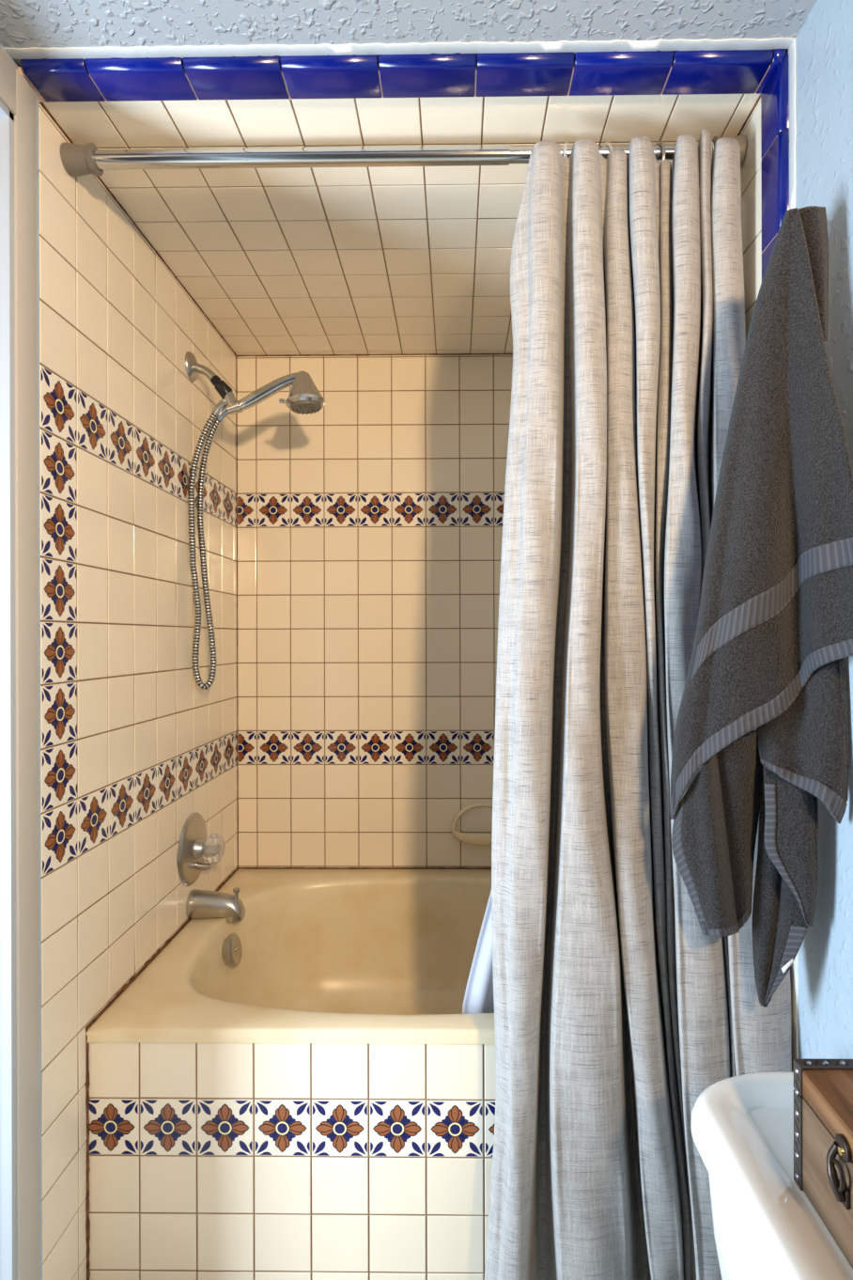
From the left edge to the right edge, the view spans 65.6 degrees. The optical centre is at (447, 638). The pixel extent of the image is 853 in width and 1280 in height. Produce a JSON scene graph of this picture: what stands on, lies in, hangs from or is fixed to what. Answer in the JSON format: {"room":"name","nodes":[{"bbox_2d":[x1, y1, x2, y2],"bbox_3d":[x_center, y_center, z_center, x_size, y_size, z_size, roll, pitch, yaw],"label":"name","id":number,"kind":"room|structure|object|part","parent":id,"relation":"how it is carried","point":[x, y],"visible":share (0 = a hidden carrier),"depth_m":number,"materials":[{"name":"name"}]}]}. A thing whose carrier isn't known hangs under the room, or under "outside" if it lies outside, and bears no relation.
{"room":"bathroom","nodes":[
{"label":"bathroom","id":0,"kind":"room"},
{"bbox_2d":[0,46,42,1279],"bbox_3d":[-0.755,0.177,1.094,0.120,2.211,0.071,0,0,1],"label":"door frame","id":1,"kind":"structure","parent":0,"point":[12,60],"depth_m":1.12,"materials":[{"name":"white paint"}]},
{"bbox_2d":[3,37,798,1072],"bbox_3d":[-0.075,0.173,1.047,1.245,2.215,0.027,0,0,1],"label":"trim","id":2,"kind":"structure","parent":1,"relation":"attached to","point":[705,44],"depth_m":1.04,"materials":[{"name":"white paint"}]},
{"bbox_2d":[0,43,237,1279],"bbox_3d":[-0.760,0.177,0.629,0.121,2.211,3.040,0,0,1],"label":"wall","id":3,"kind":"structure","parent":0,"point":[132,746],"depth_m":1.37,"materials":[{"name":"beige tile"}]},
{"bbox_2d":[0,99,16,1279],"bbox_3d":[-0.760,0.222,0.544,0.131,2.120,1.031,0,0,1],"label":"door","id":4,"kind":"structure","parent":3,"relation":"in","point":[7,788],"depth_m":1.04,"materials":[{"name":"grey paint"}]},
{"bbox_2d":[176,811,224,886],"bbox_3d":[-0.645,0.564,1.772,0.082,0.188,0.188,0,0,1],"label":"shower valve","id":5,"kind":"object","parent":3,"relation":"attached to","point":[195,848],"visible":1,"depth_m":1.75,"materials":[{"name":"silver metal"}]},
{"bbox_3d":[-0.679,0.564,1.773,0.014,0.188,0.188,0,0,1],"label":"valve plate","id":6,"kind":"part","parent":5,"relation":"part of","materials":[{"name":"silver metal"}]},
{"bbox_3d":[-0.655,0.611,1.776,0.045,0.024,0.020,0,0,1],"label":"stop lever","id":7,"kind":"part","parent":5,"relation":"part of","materials":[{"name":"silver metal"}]},
{"bbox_3d":[-0.626,0.564,1.772,0.044,0.078,0.078,0,0,1],"label":"knob","id":8,"kind":"part","parent":5,"relation":"part of","materials":[{"name":"white plastic"}]},
{"bbox_2d":[186,887,245,922],"bbox_3d":[-0.616,0.709,1.767,0.140,0.083,0.072,0,0,1],"label":"tub spout","id":9,"kind":"object","parent":3,"relation":"attached to","point":[200,903],"visible":1,"depth_m":1.74,"materials":[{"name":"silver metal"}]},
{"bbox_3d":[-0.564,0.681,1.766,0.018,0.029,0.018,0,0,1],"label":"diverter pull","id":10,"kind":"part","parent":9,"relation":"part of","materials":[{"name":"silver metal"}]},
{"bbox_2d":[185,351,325,689],"bbox_3d":[-0.509,-0.313,1.771,0.363,0.904,0.104,0,0,1],"label":"shower","id":11,"kind":"object","parent":3,"relation":"attached to","point":[304,397],"visible":1,"depth_m":1.76,"materials":[{"name":"silver metal"}]},
{"bbox_3d":[-0.651,-0.708,1.772,0.082,0.062,0.023,0,0,1],"label":"arm","id":12,"kind":"part","parent":11,"relation":"part of","materials":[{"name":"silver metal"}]},
{"bbox_3d":[-0.482,-0.656,1.770,0.204,0.107,0.033,0,0,1],"label":"handle","id":13,"kind":"part","parent":11,"relation":"part of","materials":[{"name":"silver metal"}]},
{"bbox_3d":[-0.439,-0.630,1.757,0.015,0.012,0.012,0,0,-8],"label":"spray lever","id":14,"kind":"part","parent":11,"relation":"part of","materials":[{"name":"silver metal"}]},
{"bbox_3d":[-0.379,-0.615,1.769,0.084,0.018,0.084,0,0,1],"label":"nozzle plate","id":15,"kind":"part","parent":11,"relation":"part of","materials":[{"name":"grey plastic"}]},
{"bbox_2d":[88,1042,496,1279],"bbox_3d":[-0.076,1.025,1.282,1.229,0.510,0.043,0,0,1],"label":"tiled bathtub front","id":16,"kind":"structure","parent":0,"point":[208,1161],"depth_m":1.26,"materials":[{"name":"beige tile"}]},
{"bbox_2d":[86,869,495,1044],"bbox_3d":[-0.072,0.926,1.698,1.227,0.364,0.883,0,0,1],"label":"bathtub","id":17,"kind":"object","parent":16,"relation":"on","point":[315,956],"visible":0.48,"depth_m":1.95,"materials":[{"name":"beige ceramic"}]},
{"bbox_3d":[-0.571,0.820,1.742,0.043,0.082,0.084,0,0,1],"label":"overflow plate","id":18,"kind":"part","parent":17,"relation":"part of","materials":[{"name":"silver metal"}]},
{"bbox_2d":[236,354,513,867],"bbox_3d":[-0.068,0.181,2.171,1.229,2.199,0.063,0,0,1],"label":"wall","id":19,"kind":"structure","parent":0,"point":[370,522],"depth_m":2.14,"materials":[{"name":"beige tile"}]},
{"bbox_2d":[38,93,761,1279],"bbox_3d":[-0.075,0.179,1.633,1.236,2.202,1.021,0,0,1],"label":"trim","id":20,"kind":"structure","parent":19,"relation":"attached to","point":[87,1222],"depth_m":1.65,"materials":[{"name":"beige tile"}]},
{"bbox_2d":[451,802,492,845],"bbox_3d":[0.114,0.598,2.109,0.205,0.132,0.064,0,0,1],"label":"soap dish","id":21,"kind":"object","parent":19,"relation":"attached to","point":[474,839],"visible":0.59,"depth_m":2.10,"materials":[{"name":"beige ceramic"}]},
{"bbox_2d":[453,829,491,845],"bbox_3d":[0.113,0.639,2.107,0.192,0.042,0.059,0,0,1],"label":"tray","id":22,"kind":"object","parent":21,"relation":"on","point":[474,839],"depth_m":2.09,"materials":[{"name":"beige ceramic"}]},
{"bbox_2d":[12,48,788,66],"bbox_3d":[-0.062,-0.974,1.641,1.419,0.080,1.200,0,0,1],"label":"lintel","id":23,"kind":"object","parent":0,"point":[17,61],"depth_m":1.07,"materials":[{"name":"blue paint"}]},
{"bbox_2d":[42,93,760,355],"bbox_3d":[-0.077,-0.949,1.632,1.229,0.063,1.018,0,0,1],"label":"ceiling","id":24,"kind":"structure","parent":0,"point":[373,259],"depth_m":1.41,"materials":[{"name":"beige tile"}]},
{"bbox_2d":[0,0,817,47],"bbox_3d":[-0.636,-0.969,0.077,2.531,0.080,1.940,0,0,1],"label":"ceiling","id":25,"kind":"structure","parent":0,"point":[23,23],"depth_m":1.00,"materials":[{"name":"grey paint"}]},
{"bbox_2d":[739,0,852,1059],"bbox_3d":[0.583,0.173,0.613,0.111,2.211,3.040,0,0,1],"label":"wall","id":26,"kind":"structure","parent":0,"point":[824,42],"depth_m":0.94,"materials":[{"name":"blue paint"}]},
{"bbox_2d":[59,134,748,177],"bbox_3d":[-0.082,-0.878,1.206,1.229,0.052,0.052,0,0,1],"label":"curtain rod","id":27,"kind":"object","parent":26,"relation":"attached to","point":[77,160],"visible":0.68,"depth_m":1.20,"materials":[{"name":"silver metal"}]},
{"bbox_2d":[563,141,568,157],"bbox_3d":[0.218,-0.864,1.205,0.005,0.067,0.052,0,0,19],"label":"curtain ring","id":28,"kind":"object","parent":27,"relation":"hanging from","point":[566,143],"visible":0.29,"depth_m":1.18,"materials":[{"name":"white plastic"}]},
{"bbox_2d":[603,141,613,151],"bbox_3d":[0.284,-0.864,1.204,0.005,0.067,0.052,0,0,-24],"label":"curtain ring","id":29,"kind":"object","parent":27,"relation":"hanging from","point":[609,144],"visible":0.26,"depth_m":1.19,"materials":[{"name":"white plastic"}]},
{"bbox_2d":[655,140,665,159],"bbox_3d":[0.379,-0.864,1.203,0.005,0.067,0.052,0,0,-17],"label":"curtain ring","id":30,"kind":"object","parent":27,"relation":"hanging from","point":[660,142],"visible":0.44,"depth_m":1.18,"materials":[{"name":"silver metal"}]},
{"bbox_3d":[0.507,-0.864,1.201,0.005,0.067,0.052,0,6,-9],"label":"curtain ring","id":31,"kind":"object","parent":27,"relation":"hanging from","visible":0},
{"bbox_2d":[484,128,792,1279],"bbox_3d":[0.310,0.178,1.121,0.500,2.094,0.249,0,0,1],"label":"shower curtain","id":32,"kind":"object","parent":31,"relation":"hanging from","point":[615,1009],"visible":0.78,"depth_m":1.13,"materials":[{"name":"grey fabric"}]},
{"label":"curtain ring","id":33,"kind":"object","parent":27,"relation":"hanging from","visible":0},
{"bbox_2d":[462,890,494,1014],"bbox_3d":[0.258,0.077,1.306,0.494,1.805,0.157,0,0,1],"label":"curtain liner","id":34,"kind":"object","parent":33,"relation":"hanging from","point":[478,998],"visible":0.02,"depth_m":1.35,"materials":[{"name":"grey plastic"}]},
{"bbox_3d":[0.513,-0.590,0.952,0.054,0.055,0.109,0,0,1],"label":"towel hook","id":35,"kind":"object","parent":26,"relation":"attached to","visible":0},
{"bbox_2d":[671,205,852,1007],"bbox_3d":[0.460,-0.023,0.929,0.116,1.128,0.293,0,0,-45],"label":"bath towel","id":36,"kind":"object","parent":35,"relation":"hanging from","point":[773,638],"visible":1,"depth_m":0.93,"materials":[{"name":"grey fabric"}]},
{"bbox_3d":[-0.623,1.322,0.677,2.531,0.080,3.140,0,0,1],"label":"floor","id":37,"kind":"structure","parent":0,"visible":0},
{"bbox_2d":[690,1071,852,1279],"bbox_3d":[0.251,0.929,0.650,0.572,0.700,0.505,0,0,1],"label":"toilet","id":38,"kind":"object","parent":37,"relation":"on","point":[766,1227],"visible":0.68,"depth_m":0.73,"materials":[{"name":"white ceramic"}]},
{"bbox_3d":[0.425,0.769,0.648,0.219,0.300,0.461,0,0,1],"label":"tank","id":39,"kind":"part","parent":38,"relation":"part of","materials":[{"name":"white ceramic"}]},
{"bbox_2d":[794,1058,852,1268],"bbox_3d":[0.443,0.523,0.595,0.160,0.134,0.254,0,0,1],"label":"wooden chest","id":40,"kind":"object","parent":38,"relation":"on","point":[823,1091],"visible":1,"depth_m":0.67,"materials":[{"name":"brown wood"}]},
{"bbox_3d":[0.451,0.476,0.595,0.145,0.028,0.249,0,0,1],"label":"chest lid","id":41,"kind":"part","parent":40,"relation":"part of","materials":[{"name":"brown wood"}]},
{"bbox_3d":[0.597,0.173,1.077,0.094,2.211,0.076,0,0,1],"label":"wall","id":42,"kind":"structure","parent":0,"visible":0},
{"bbox_2d":[18,57,786,251],"bbox_3d":[-0.074,0.175,1.096,1.242,2.211,0.054,0,0,1],"label":"trim","id":43,"kind":"structure","parent":42,"relation":"attached to","point":[39,98],"depth_m":1.10,"materials":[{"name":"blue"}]},
{"bbox_2d":[20,48,791,981],"bbox_3d":[-0.066,0.173,1.087,1.231,2.213,0.068,0,0,1],"label":"trim","id":44,"kind":"structure","parent":42,"relation":"attached to","point":[732,71],"depth_m":1.07,"materials":[{"name":"tile"}]}
]}

